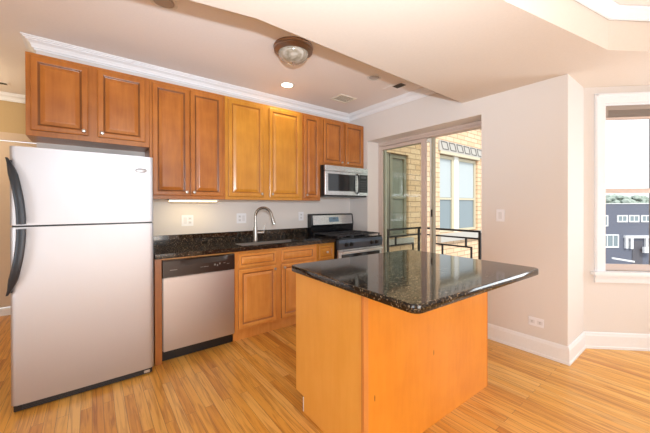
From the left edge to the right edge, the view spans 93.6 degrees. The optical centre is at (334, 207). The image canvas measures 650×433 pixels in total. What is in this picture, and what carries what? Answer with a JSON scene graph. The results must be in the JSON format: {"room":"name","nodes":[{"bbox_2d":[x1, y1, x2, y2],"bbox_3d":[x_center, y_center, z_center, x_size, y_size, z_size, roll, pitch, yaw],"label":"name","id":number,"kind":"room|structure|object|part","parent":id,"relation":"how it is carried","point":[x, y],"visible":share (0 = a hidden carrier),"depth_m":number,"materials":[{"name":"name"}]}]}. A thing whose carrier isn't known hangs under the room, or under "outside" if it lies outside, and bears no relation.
{"room":"kitchen","nodes":[
{"label":"kitchen","id":0,"kind":"room"},
{"bbox_2d":[0,100,25,133],"bbox_3d":[-4.345,-0.032,3.471,3.650,2.668,0.150,0,0,-39],"label":"wall","id":1,"kind":"structure","parent":0,"point":[12,114],"depth_m":3.71,"materials":[{"name":"beige paint"}]},
{"bbox_2d":[0,307,10,315],"bbox_3d":[-3.625,1.254,3.940,1.130,0.088,0.020,0,0,-39],"label":"baseboard","id":2,"kind":"structure","parent":1,"relation":"attached to","point":[3,311],"depth_m":3.67,"materials":[{"name":"white paint"}]},
{"bbox_2d":[0,91,24,103],"bbox_3d":[-4.432,-1.321,3.251,3.230,0.085,0.080,0,0,-39],"label":"trim","id":3,"kind":"structure","parent":1,"relation":"attached to","point":[5,96],"depth_m":3.68,"materials":[{"name":"white paint"}]},
{"bbox_2d":[0,132,35,142],"bbox_3d":[-4.292,-0.850,3.399,2.750,0.095,0.024,0,0,-39],"label":"trim","id":4,"kind":"structure","parent":1,"relation":"attached to","point":[7,136],"depth_m":3.70,"materials":[{"name":"beige paint"}]},
{"bbox_2d":[0,141,36,307],"bbox_3d":[-3.668,0.202,3.955,1.090,2.005,0.040,0,0,-39],"label":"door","id":5,"kind":"structure","parent":1,"relation":"in","point":[5,226],"depth_m":3.68,"materials":[{"name":"beige paint"}]},
{"bbox_2d":[36,50,349,235],"bbox_3d":[-1.011,-0.040,3.723,3.763,2.668,0.140,0,0,-39],"label":"wall","id":6,"kind":"structure","parent":0,"point":[221,215],"depth_m":3.42,"materials":[{"name":"beige paint"}]},
{"bbox_2d":[25,51,148,151],"bbox_3d":[-2.042,-0.838,2.578,0.781,0.613,0.356,0,0,-39],"label":"upper cabinet","id":7,"kind":"object","parent":6,"relation":"attached to","point":[71,103],"visible":1,"depth_m":2.44,"materials":[{"name":"brown wood"}]},
{"bbox_3d":[-2.110,-0.845,2.344,0.331,0.550,0.019,0,0,-39],"label":"door","id":8,"kind":"part","parent":7,"relation":"part of","materials":[{"name":"brown wood"}]},
{"bbox_3d":[-1.805,-0.847,2.588,0.333,0.550,0.019,0,0,-39],"label":"door","id":9,"kind":"part","parent":7,"relation":"part of","materials":[{"name":"brown wood"}]},
{"bbox_2d":[145,79,224,199],"bbox_3d":[-1.474,-0.613,3.032,0.669,1.069,0.356,0,0,-39],"label":"upper cabinet","id":10,"kind":"object","parent":6,"relation":"attached to","point":[186,148],"visible":0.96,"depth_m":2.89,"materials":[{"name":"brown wood"}]},
{"bbox_3d":[-1.512,-0.614,2.823,0.307,1.010,0.019,0,0,-39],"label":"door","id":11,"kind":"part","parent":10,"relation":"part of","materials":[{"name":"brown wood"}]},
{"bbox_2d":[167,199,217,201],"bbox_3d":[-1.404,-0.066,3.032,0.455,0.024,0.080,0,0,-39],"label":"strip light","id":12,"kind":"object","parent":10,"relation":"attached to","point":[169,200],"visible":0.98,"depth_m":2.98,"materials":[{"name":"beige plastic"}]},
{"bbox_2d":[169,201,216,201],"bbox_3d":[-1.404,-0.059,3.032,0.435,0.010,0.060,0,0,-39],"label":"diffuser","id":13,"kind":"object","parent":12,"relation":"attached to","point":[169,201],"depth_m":3.00,"materials":[{"name":"beige"}]},
{"bbox_3d":[-1.266,-0.616,3.019,0.305,1.010,0.019,0,0,-39],"label":"door","id":14,"kind":"part","parent":10,"relation":"part of","materials":[{"name":"brown wood"}]},
{"bbox_2d":[181,215,192,225],"bbox_3d":[-1.546,0.139,3.199,0.115,0.115,0.009,0,0,-39],"label":"wall outlet","id":15,"kind":"object","parent":6,"relation":"attached to","point":[186,220],"visible":1,"depth_m":3.19,"materials":[{"name":"white plastic"}]},
{"bbox_2d":[20,32,436,121],"bbox_3d":[-0.656,-1.328,2.917,3.483,0.085,2.000,0,0,-39],"label":"trim","id":16,"kind":"structure","parent":6,"relation":"attached to","point":[33,43],"depth_m":3.20,"materials":[{"name":"white paint"}]},
{"bbox_2d":[153,228,307,245],"bbox_3d":[-1.110,0.330,3.541,1.880,0.102,0.020,0,0,-39],"label":"backsplash","id":17,"kind":"structure","parent":6,"relation":"attached to","point":[163,240],"depth_m":3.40,"materials":[{"name":"black stone"}]},
{"bbox_2d":[237,213,245,222],"bbox_3d":[-1.092,0.129,3.562,0.115,0.115,0.009,0,0,-39],"label":"wall outlet","id":18,"kind":"object","parent":6,"relation":"attached to","point":[241,217],"visible":1,"depth_m":3.56,"materials":[{"name":"white plastic"}]},
{"bbox_2d":[225,96,301,200],"bbox_3d":[-0.849,-0.616,3.532,0.931,1.069,0.356,0,0,-39],"label":"upper cabinet","id":19,"kind":"object","parent":6,"relation":"attached to","point":[263,143],"visible":1,"depth_m":3.37,"materials":[{"name":"brown wood"}]},
{"bbox_3d":[-0.950,-0.617,3.272,0.390,1.010,0.019,0,0,-39],"label":"door","id":20,"kind":"part","parent":19,"relation":"part of","materials":[{"name":"brown wood"}]},
{"bbox_3d":[-0.584,-0.619,3.565,0.403,1.010,0.019,0,0,-39],"label":"door","id":21,"kind":"part","parent":19,"relation":"part of","materials":[{"name":"brown wood"}]},
{"bbox_2d":[298,212,303,220],"bbox_3d":[-0.453,0.119,4.073,0.078,0.115,0.009,0,0,-39],"label":"wall outlet","id":22,"kind":"object","parent":6,"relation":"attached to","point":[300,214],"visible":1,"depth_m":4.07,"materials":[{"name":"white plastic"}]},
{"bbox_2d":[299,113,319,200],"bbox_3d":[-0.377,-0.619,3.910,0.276,1.069,0.356,0,0,-39],"label":"upper cabinet","id":23,"kind":"object","parent":6,"relation":"attached to","point":[310,124],"visible":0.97,"depth_m":3.79,"materials":[{"name":"brown wood"}]},
{"bbox_2d":[320,117,363,168],"bbox_3d":[0.030,-0.850,4.235,0.765,0.611,0.356,0,0,-39],"label":"upper cabinet","id":24,"kind":"object","parent":6,"relation":"attached to","point":[341,143],"visible":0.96,"depth_m":4.09,"materials":[{"name":"brown wood"}]},
{"bbox_3d":[-0.023,-0.849,4.013,0.315,0.556,0.019,0,0,-39],"label":"door","id":25,"kind":"part","parent":24,"relation":"part of","materials":[{"name":"brown wood"}]},
{"bbox_2d":[320,165,367,197],"bbox_3d":[0.067,-0.339,4.194,0.758,0.401,0.452,0,0,-39],"label":"microwave","id":26,"kind":"object","parent":24,"relation":"attached to","point":[335,181],"visible":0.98,"depth_m":4.01,"materials":[{"name":"silver metal"}]},
{"bbox_3d":[0.090,-0.311,4.019,0.571,0.302,0.034,0,0,-39],"label":"door","id":27,"kind":"part","parent":26,"relation":"part of","materials":[{"name":"silver metal"}]},
{"bbox_3d":[0.316,-0.315,4.143,0.026,0.281,0.062,0,0,-33],"label":"door handle","id":28,"kind":"part","parent":26,"relation":"part of","materials":[{"name":"silver metal"}]},
{"bbox_3d":[0.265,-0.851,4.244,0.322,0.556,0.019,0,0,-39],"label":"door","id":29,"kind":"part","parent":24,"relation":"part of","materials":[{"name":"brown wood"}]},
{"bbox_2d":[0,315,649,432],"bbox_3d":[0.109,1.360,1.595,8.250,0.120,8.850,0,0,-39],"label":"floor","id":30,"kind":"structure","parent":0,"point":[246,385],"depth_m":2.06,"materials":[{"name":"brown wood"}]},
{"bbox_2d":[5,146,153,411],"bbox_3d":[-1.922,0.455,2.382,0.800,1.686,0.741,0,0,-39],"label":"refrigerator","id":31,"kind":"object","parent":30,"relation":"on","point":[80,286],"visible":1,"depth_m":2.11,"materials":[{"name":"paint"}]},
{"bbox_3d":[-1.988,-0.100,1.900,0.096,0.416,0.073,0,0,-39],"label":"handle","id":32,"kind":"part","parent":31,"relation":"part of","materials":[{"name":"black plastic"}]},
{"bbox_3d":[-1.988,0.342,1.901,0.098,0.413,0.073,0,0,-39],"label":"handle","id":33,"kind":"part","parent":31,"relation":"part of","materials":[{"name":"black plastic"}]},
{"bbox_3d":[-1.746,-0.137,2.170,0.785,0.502,0.062,0,0,-39],"label":"freezer door","id":34,"kind":"part","parent":31,"relation":"part of","materials":[{"name":"silver metal"}]},
{"bbox_3d":[-1.744,0.690,2.173,0.785,1.128,0.062,0,0,-39],"label":"fridge door","id":35,"kind":"part","parent":31,"relation":"part of","materials":[{"name":"silver metal"}]},
{"bbox_2d":[153,258,161,365],"bbox_3d":[-1.641,0.862,2.746,0.052,0.874,0.598,0,0,-39],"label":"end panel","id":36,"kind":"object","parent":30,"relation":"on","point":[157,264],"visible":0.36,"depth_m":2.51,"materials":[{"name":"brown wood"}]},
{"bbox_2d":[162,253,234,360],"bbox_3d":[-1.368,0.868,2.932,0.601,0.856,0.595,0,0,-39],"label":"dishwasher","id":37,"kind":"object","parent":30,"relation":"on","point":[198,292],"visible":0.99,"depth_m":2.68,"materials":[{"name":"silver metal"}]},
{"bbox_3d":[-1.196,0.513,2.714,0.600,0.144,0.038,0,0,-39],"label":"control panel","id":38,"kind":"part","parent":37,"relation":"part of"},
{"bbox_2d":[232,244,316,340],"bbox_3d":[-0.756,0.857,3.425,0.957,0.874,0.646,0,0,-39],"label":"base cabinet","id":39,"kind":"object","parent":30,"relation":"on","point":[264,279],"visible":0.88,"depth_m":3.10,"materials":[{"name":"brown wood"}]},
{"bbox_2d":[162,252,233,259],"bbox_3d":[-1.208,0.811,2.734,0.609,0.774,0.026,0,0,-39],"label":"strip","id":40,"kind":"object","parent":39,"relation":"attached to","point":[230,252],"visible":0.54,"depth_m":2.70,"materials":[{"name":"brown wood"}]},
{"bbox_2d":[153,235,335,259],"bbox_3d":[-0.917,0.401,3.301,1.880,0.038,0.636,0,0,-39],"label":"countertop","id":41,"kind":"structure","parent":39,"relation":"on","point":[195,249],"depth_m":3.01,"materials":[{"name":"black stone"}]},
{"bbox_2d":[237,239,290,245],"bbox_3d":[-0.718,0.479,3.326,0.730,0.192,0.280,0,0,-39],"label":"sink","id":42,"kind":"object","parent":41,"relation":"in","point":[289,240],"visible":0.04,"depth_m":3.42,"materials":[{"name":"silver metal"}]},
{"bbox_2d":[253,206,275,241],"bbox_3d":[-0.781,0.186,3.390,0.272,0.388,0.079,0,0,10],"label":"faucet","id":43,"kind":"object","parent":41,"relation":"on","point":[255,232],"visible":1,"depth_m":3.38,"materials":[{"name":"silver metal"}]},
{"bbox_3d":[-0.769,0.516,3.050,0.405,0.135,0.019,0,0,-39],"label":"drawer","id":44,"kind":"part","parent":39,"relation":"part of","materials":[{"name":"brown wood"}]},
{"bbox_3d":[-0.768,0.885,3.051,0.405,0.572,0.019,0,0,-39],"label":"door","id":45,"kind":"part","parent":39,"relation":"part of","materials":[{"name":"brown wood"}]},
{"bbox_3d":[-0.401,0.514,3.344,0.423,0.135,0.019,0,0,-39],"label":"drawer","id":46,"kind":"part","parent":39,"relation":"part of","materials":[{"name":"brown wood"}]},
{"bbox_3d":[-0.400,0.883,3.346,0.423,0.572,0.019,0,0,-39],"label":"door","id":47,"kind":"part","parent":39,"relation":"part of","materials":[{"name":"brown wood"}]},
{"bbox_2d":[317,242,333,260],"bbox_3d":[-0.281,0.855,3.805,0.259,0.874,0.646,0,0,-39],"label":"base cabinet","id":48,"kind":"object","parent":30,"relation":"on","point":[325,251],"visible":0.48,"depth_m":3.56,"materials":[{"name":"brown wood"}]},
{"bbox_2d":[308,213,382,258],"bbox_3d":[0.145,0.691,4.096,0.758,1.198,0.710,0,0,-39],"label":"stove","id":49,"kind":"object","parent":30,"relation":"on","point":[349,242],"visible":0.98,"depth_m":4.03,"materials":[{"name":"black metal"}]},
{"bbox_2d":[312,234,381,239],"bbox_3d":[0.161,0.383,4.074,0.756,0.018,0.560,0,0,-39],"label":"cooktop","id":50,"kind":"object","parent":49,"relation":"in","point":[360,236],"depth_m":3.90,"materials":[{"name":"black metal"}]},
{"bbox_3d":[0.325,0.786,3.872,0.750,0.548,0.036,0,0,-39],"label":"oven door","id":51,"kind":"part","parent":49,"relation":"part of","materials":[{"name":"silver metal"}]},
{"bbox_3d":[0.328,0.451,3.866,0.756,0.115,0.048,0,0,-39],"label":"control panel","id":52,"kind":"part","parent":49,"relation":"part of","materials":[{"name":"silver metal"}]},
{"bbox_3d":[0.350,0.539,3.839,0.688,0.024,0.050,0,0,-39],"label":"oven handle","id":53,"kind":"part","parent":49,"relation":"part of","materials":[{"name":"metal"}]},
{"bbox_2d":[296,273,487,432],"bbox_3d":[0.407,0.860,2.126,1.211,0.874,0.712,0,0,-37],"label":"kitchen island","id":54,"kind":"object","parent":30,"relation":"on","point":[364,365],"visible":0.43,"depth_m":1.72,"materials":[{"name":"brown wood"}]},
{"bbox_3d":[-0.050,0.863,1.752,0.018,0.874,0.662,0,0,-37],"label":"panel","id":55,"kind":"part","parent":54,"relation":"part of","materials":[{"name":"brown wood"}]},
{"bbox_2d":[292,250,538,313],"bbox_3d":[0.493,0.403,1.978,1.212,0.038,1.052,0,0,-37],"label":"island countertop","id":56,"kind":"structure","parent":54,"relation":"on","point":[411,281],"depth_m":1.71,"materials":[{"name":"black stone"}]},
{"bbox_3d":[0.625,0.861,1.861,1.176,0.874,0.018,0,0,-37],"label":"panel","id":57,"kind":"part","parent":54,"relation":"part of","materials":[{"name":"brown wood"}]},
{"bbox_2d":[0,0,649,113],"bbox_3d":[0.091,-1.415,1.478,8.400,0.104,9.000,0,0,-39],"label":"ceiling","id":58,"kind":"structure","parent":0,"point":[194,38],"depth_m":2.59,"materials":[{"name":"paint"}]},
{"bbox_2d":[0,81,9,85],"bbox_3d":[-3.773,-1.362,3.267,0.400,0.007,0.120,0,0,-39],"label":"ceiling vent","id":59,"kind":"object","parent":58,"relation":"in","point":[1,82],"visible":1,"depth_m":3.36,"materials":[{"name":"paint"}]},
{"bbox_2d":[150,0,177,10],"bbox_3d":[-1.139,-1.362,2.031,0.168,0.007,0.168,0,0,-39],"label":"recessed light","id":60,"kind":"object","parent":58,"relation":"in","point":[170,5],"visible":1,"depth_m":2.05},
{"bbox_2d":[280,82,294,87],"bbox_3d":[-0.539,-1.369,3.431,0.168,0.007,0.168,0,0,-39],"label":"recessed light","id":61,"kind":"object","parent":58,"relation":"in","point":[283,84],"visible":1,"depth_m":3.42,"materials":[{"name":"beige plastic"}]},
{"bbox_2d":[273,36,312,64],"bbox_3d":[-0.355,-1.292,2.609,0.338,0.156,0.338,0,0,-39],"label":"ceiling light","id":62,"kind":"object","parent":58,"relation":"attached to","point":[292,50],"visible":1,"depth_m":2.52,"materials":[{"name":"glass"}]},
{"bbox_3d":[-0.355,-1.278,2.610,0.255,0.086,0.255,0,0,-39],"label":"lamp shade","id":63,"kind":"part","parent":62,"relation":"part of","materials":[{"name":"white glass"}]},
{"bbox_2d":[331,94,356,103],"bbox_3d":[0.109,-1.373,3.868,0.265,0.007,0.220,0,0,-39],"label":"ceiling vent","id":64,"kind":"object","parent":58,"relation":"in","point":[342,98],"visible":1,"depth_m":3.86,"materials":[{"name":"white metal"}]},
{"bbox_2d":[367,75,380,80],"bbox_3d":[0.414,-1.371,3.235,0.152,0.007,0.152,0,0,-39],"label":"recessed light","id":65,"kind":"object","parent":58,"relation":"in","point":[370,77],"visible":1,"depth_m":3.22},
{"bbox_2d":[383,82,408,91],"bbox_3d":[0.689,-1.373,3.484,0.130,0.007,0.275,0,0,-39],"label":"ceiling vent","id":66,"kind":"object","parent":58,"relation":"in","point":[400,84],"visible":1,"depth_m":3.46,"materials":[{"name":"metal"}]},
{"bbox_2d":[191,0,649,102],"bbox_3d":[0.957,-1.229,1.688,9.861,0.280,4.248,0,0,-2],"label":"ceiling","id":67,"kind":"structure","parent":0,"point":[463,51],"depth_m":2.02,"materials":[{"name":"paint"}]},
{"bbox_2d":[575,0,649,20],"bbox_3d":[0.575,-1.326,0.822,8.073,0.068,2.425,0,0,-4],"label":"trim","id":68,"kind":"structure","parent":67,"relation":"attached to","point":[609,9],"depth_m":2.08,"materials":[{"name":"white paint"}]},
{"bbox_2d":[349,74,579,345],"bbox_3d":[1.207,-0.045,3.675,0.360,2.668,2.706,0,0,-39],"label":"wall","id":69,"kind":"structure","parent":0,"point":[530,134],"depth_m":2.76,"materials":[{"name":"beige paint"}]},
{"bbox_2d":[378,121,480,252],"bbox_3d":[1.179,0.178,3.864,0.132,2.221,1.613,0,0,-39],"label":"door","id":70,"kind":"structure","parent":69,"relation":"in","point":[423,139],"depth_m":3.87,"materials":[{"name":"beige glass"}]},
{"bbox_3d":[0.913,0.193,4.156,0.033,2.130,0.770,0,0,-39],"label":"fixed panel","id":71,"kind":"part","parent":70,"relation":"part of","materials":[{"name":"clear glass"}]},
{"bbox_3d":[0.974,0.193,4.165,0.033,2.130,0.823,0,0,-39],"label":"sliding panel","id":72,"kind":"part","parent":70,"relation":"part of","materials":[{"name":"clear glass"}]},
{"bbox_2d":[496,209,504,221],"bbox_3d":[1.578,0.079,2.915,0.009,0.115,0.075,0,0,-39],"label":"light switch","id":73,"kind":"object","parent":69,"relation":"attached to","point":[500,213],"visible":1,"depth_m":2.91,"materials":[{"name":"white plastic"}]},
{"bbox_2d":[529,316,543,327],"bbox_3d":[1.768,1.010,2.684,0.009,0.076,0.118,0,0,-39],"label":"wall outlet","id":74,"kind":"object","parent":69,"relation":"attached to","point":[533,321],"visible":1,"depth_m":2.68,"materials":[{"name":"white plastic"}]},
{"bbox_2d":[529,319,542,325],"bbox_3d":[1.766,1.010,2.682,0.002,0.032,0.102,0,0,-39],"label":"socket","id":75,"kind":"object","parent":74,"relation":"attached to","point":[535,322],"depth_m":2.68,"materials":[{"name":"white plastic"}]},
{"bbox_2d":[488,323,649,365],"bbox_3d":[2.931,1.216,2.480,3.164,0.147,0.726,0,0,21],"label":"baseboard","id":76,"kind":"structure","parent":69,"relation":"attached to","point":[566,355],"depth_m":2.75,"materials":[{"name":"white paint"}]},
{"bbox_2d":[580,85,583,333],"bbox_3d":[2.312,-0.044,2.916,0.419,2.668,0.140,0,0,-39],"label":"wall","id":77,"kind":"structure","parent":0,"point":[581,87],"depth_m":2.77,"materials":[{"name":"beige paint"}]},
{"bbox_2d":[584,85,649,333],"bbox_3d":[2.856,-0.045,2.822,1.130,2.668,0.160,0,0,6],"label":"wall","id":78,"kind":"structure","parent":0,"point":[608,307],"depth_m":2.79,"materials":[{"name":"beige paint"}]},
{"bbox_2d":[590,92,649,283],"bbox_3d":[2.846,-0.174,2.790,1.002,1.717,0.205,0,0,6],"label":"window","id":79,"kind":"structure","parent":78,"relation":"in","point":[633,273],"depth_m":2.77,"materials":[{"name":"white paint"}]},
{"bbox_3d":[2.841,0.599,2.733,1.002,0.029,0.085,0,0,6],"label":"sill","id":80,"kind":"part","parent":79,"relation":"part of","materials":[{"name":"white paint"}]},
{"bbox_2d":[606,105,649,120],"bbox_3d":[2.832,-0.862,2.760,0.736,0.122,0.041,0,0,6],"label":"window blind","id":81,"kind":"object","parent":79,"relation":"attached to","point":[628,112],"visible":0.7,"depth_m":2.77,"materials":[{"name":"white plastic"}]},
{"bbox_3d":[2.833,-0.903,2.763,0.736,0.040,0.036,0,0,6],"label":"head rail","id":82,"kind":"part","parent":81,"relation":"part of","materials":[{"name":"white plastic"}]},
{"bbox_3d":[2.832,-0.810,2.763,0.733,0.018,0.032,0,0,6],"label":"rail","id":83,"kind":"part","parent":81,"relation":"part of","materials":[{"name":"white plastic"}]},
{"bbox_3d":[2.839,0.205,2.805,0.740,0.755,0.030,0,0,6],"label":"sash","id":84,"kind":"part","parent":79,"relation":"part of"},
{"bbox_3d":[1.425,1.371,4.408,0.880,0.130,1.200,0,0,-39],"label":"balcony slab","id":85,"kind":"object","parent":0,"visible":0},
{"bbox_2d":[387,227,480,259],"bbox_3d":[1.394,0.815,4.379,0.790,0.981,1.035,0,0,-39],"label":"balcony railing","id":86,"kind":"object","parent":85,"relation":"on","point":[418,228],"visible":0.48,"depth_m":4.55,"materials":[{"name":"metal"}]},
{"bbox_3d":[0.783,0.830,4.534,0.030,0.952,0.030,0,0,-39],"label":"post","id":87,"kind":"part","parent":86,"relation":"part of","materials":[{"name":"metal"}]},
{"bbox_2d":[389,233,418,249],"bbox_3d":[1.076,0.814,4.768,0.732,0.765,0.022,0,0,-39],"label":"grille","id":88,"kind":"object","parent":86,"relation":"attached to","point":[396,236],"depth_m":4.76,"materials":[{"name":"metal"}]},
{"bbox_3d":[1.377,0.827,5.009,0.030,0.952,0.030,0,0,-39],"label":"post","id":89,"kind":"part","parent":86,"relation":"part of","materials":[{"name":"metal"}]},
{"bbox_3d":[1.391,0.338,4.379,0.788,0.028,1.028,0,0,-39],"label":"rail","id":90,"kind":"part","parent":86,"relation":"part of","materials":[{"name":"metal"}]},
{"bbox_2d":[419,233,477,257],"bbox_3d":[1.692,0.811,4.614,0.022,0.768,0.972,0,0,-39],"label":"grille","id":91,"kind":"object","parent":86,"relation":"attached to","point":[442,245],"depth_m":4.49,"materials":[{"name":"metal"}]},
{"bbox_3d":[2.004,0.828,4.224,0.030,0.952,0.030,0,0,-39],"label":"post","id":92,"kind":"part","parent":86,"relation":"part of","materials":[{"name":"metal"}]},
{"label":"outside","id":93,"kind":"structure","parent":0,"visible":0},
{"bbox_2d":[649,119,649,263],"bbox_3d":[3.607,3.296,3.327,0.180,8.780,0.200,0,0,6],"label":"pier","id":94,"kind":"structure","parent":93,"point":[649,119],"depth_m":3.42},
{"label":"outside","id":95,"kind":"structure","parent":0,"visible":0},
{"bbox_3d":[2.362,7.866,21.116,150.000,0.300,150.000,0,0,-39],"label":"ground","id":96,"kind":"structure","parent":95,"visible":0},
{"bbox_2d":[606,194,636,202],"bbox_3d":[40.587,2.773,44.104,4.372,9.540,4.422,0,0,-39],"label":"tree","id":97,"kind":"object","parent":96,"relation":"on","point":[614,198],"visible":0.37,"depth_m":42.67,"materials":[{"name":"green plant"}]},
{"bbox_2d":[606,203,648,263],"bbox_3d":[29.758,3.604,33.440,20.700,8.000,9.250,0,0,0],"label":"house","id":98,"kind":"structure","parent":96,"relation":"on","point":[627,224],"depth_m":30.00,"materials":[{"name":"stone"}]},
{"bbox_3d":[27.007,3.315,29.998,1.500,1.080,0.029,0,0,0],"label":"pane","id":99,"kind":"part","parent":98,"relation":"part of","materials":[{"name":"glass"}]},
{"bbox_3d":[28.203,1.117,29.989,0.800,0.470,0.029,0,0,0],"label":"pane","id":100,"kind":"part","parent":98,"relation":"part of","materials":[{"name":"glass"}]},
{"bbox_3d":[27.261,4.979,28.871,2.100,0.500,0.100,0,0,0],"label":"stair rail","id":101,"kind":"part","parent":98,"relation":"part of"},
{"bbox_3d":[28.518,3.527,29.875,0.220,0.990,0.200,0,0,0],"label":"porch post","id":102,"kind":"part","parent":98,"relation":"part of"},
{"bbox_3d":[29.018,3.551,29.875,0.220,1.040,0.200,0,0,0],"label":"porch post","id":103,"kind":"part","parent":98,"relation":"part of","materials":[{"name":"white wood"}]},
{"bbox_3d":[29.353,1.115,29.989,0.800,0.470,0.029,0,0,0],"label":"pane","id":104,"kind":"part","parent":98,"relation":"part of","materials":[{"name":"glass"}]},
{"bbox_3d":[29.710,4.469,29.993,1.000,2.300,0.049,0,0,0],"label":"door","id":105,"kind":"part","parent":98,"relation":"part of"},
{"bbox_3d":[30.468,3.547,29.875,0.220,1.040,0.200,0,0,0],"label":"porch post","id":106,"kind":"part","parent":98,"relation":"part of","materials":[{"name":"white wood"}]},
{"bbox_2d":[630,195,648,202],"bbox_3d":[53.979,2.625,54.035,5.730,9.698,5.515,0,0,-39],"label":"tree","id":107,"kind":"object","parent":96,"relation":"on","point":[638,198],"visible":0.23,"depth_m":53.16,"materials":[{"name":"green plant"}]},
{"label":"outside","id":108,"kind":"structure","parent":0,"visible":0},
{"bbox_2d":[387,129,480,258],"bbox_3d":[4.716,0.104,10.354,11.700,8.700,0.520,0,0,-39],"label":"brick building","id":109,"kind":"structure","parent":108,"point":[458,156],"depth_m":9.02,"materials":[{"name":"beige brick"}]},
{"bbox_3d":[1.590,-0.278,7.808,0.460,1.920,0.010,0,0,-39],"label":"pane","id":110,"kind":"part","parent":109,"relation":"part of","materials":[{"name":"clear glass"}]},
{"bbox_3d":[2.891,0.890,8.639,5.300,0.230,0.119,0,0,-39],"label":"sill","id":111,"kind":"part","parent":109,"relation":"part of","materials":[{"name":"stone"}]},
{"bbox_2d":[440,158,450,196],"bbox_3d":[3.298,-0.873,9.162,0.615,1.150,0.005,0,0,-39],"label":"roller shade","id":112,"kind":"object","parent":109,"relation":"hanging from","point":[445,163],"depth_m":9.18,"materials":[{"name":"white fabric"}]},
{"bbox_3d":[3.294,-0.388,9.171,0.655,2.120,0.010,0,0,-39],"label":"pane","id":113,"kind":"part","parent":109,"relation":"part of","materials":[{"name":"glass"}]},
{"bbox_3d":[3.921,-1.601,9.496,2.320,0.080,0.059,0,0,-39],"label":"lintel moulding","id":114,"kind":"part","parent":109,"relation":"part of","materials":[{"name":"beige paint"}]},
{"bbox_2d":[459,161,472,197],"bbox_3d":[4.261,-0.878,9.932,0.930,1.150,0.005,0,0,-39],"label":"roller shade","id":115,"kind":"object","parent":109,"relation":"hanging from","point":[465,167],"depth_m":9.91,"materials":[{"name":"white fabric"}]},
{"bbox_3d":[4.256,-0.393,9.941,0.970,2.120,0.010,0,0,-39],"label":"pane","id":116,"kind":"part","parent":109,"relation":"part of","materials":[{"name":"grey glass"}]}
]}

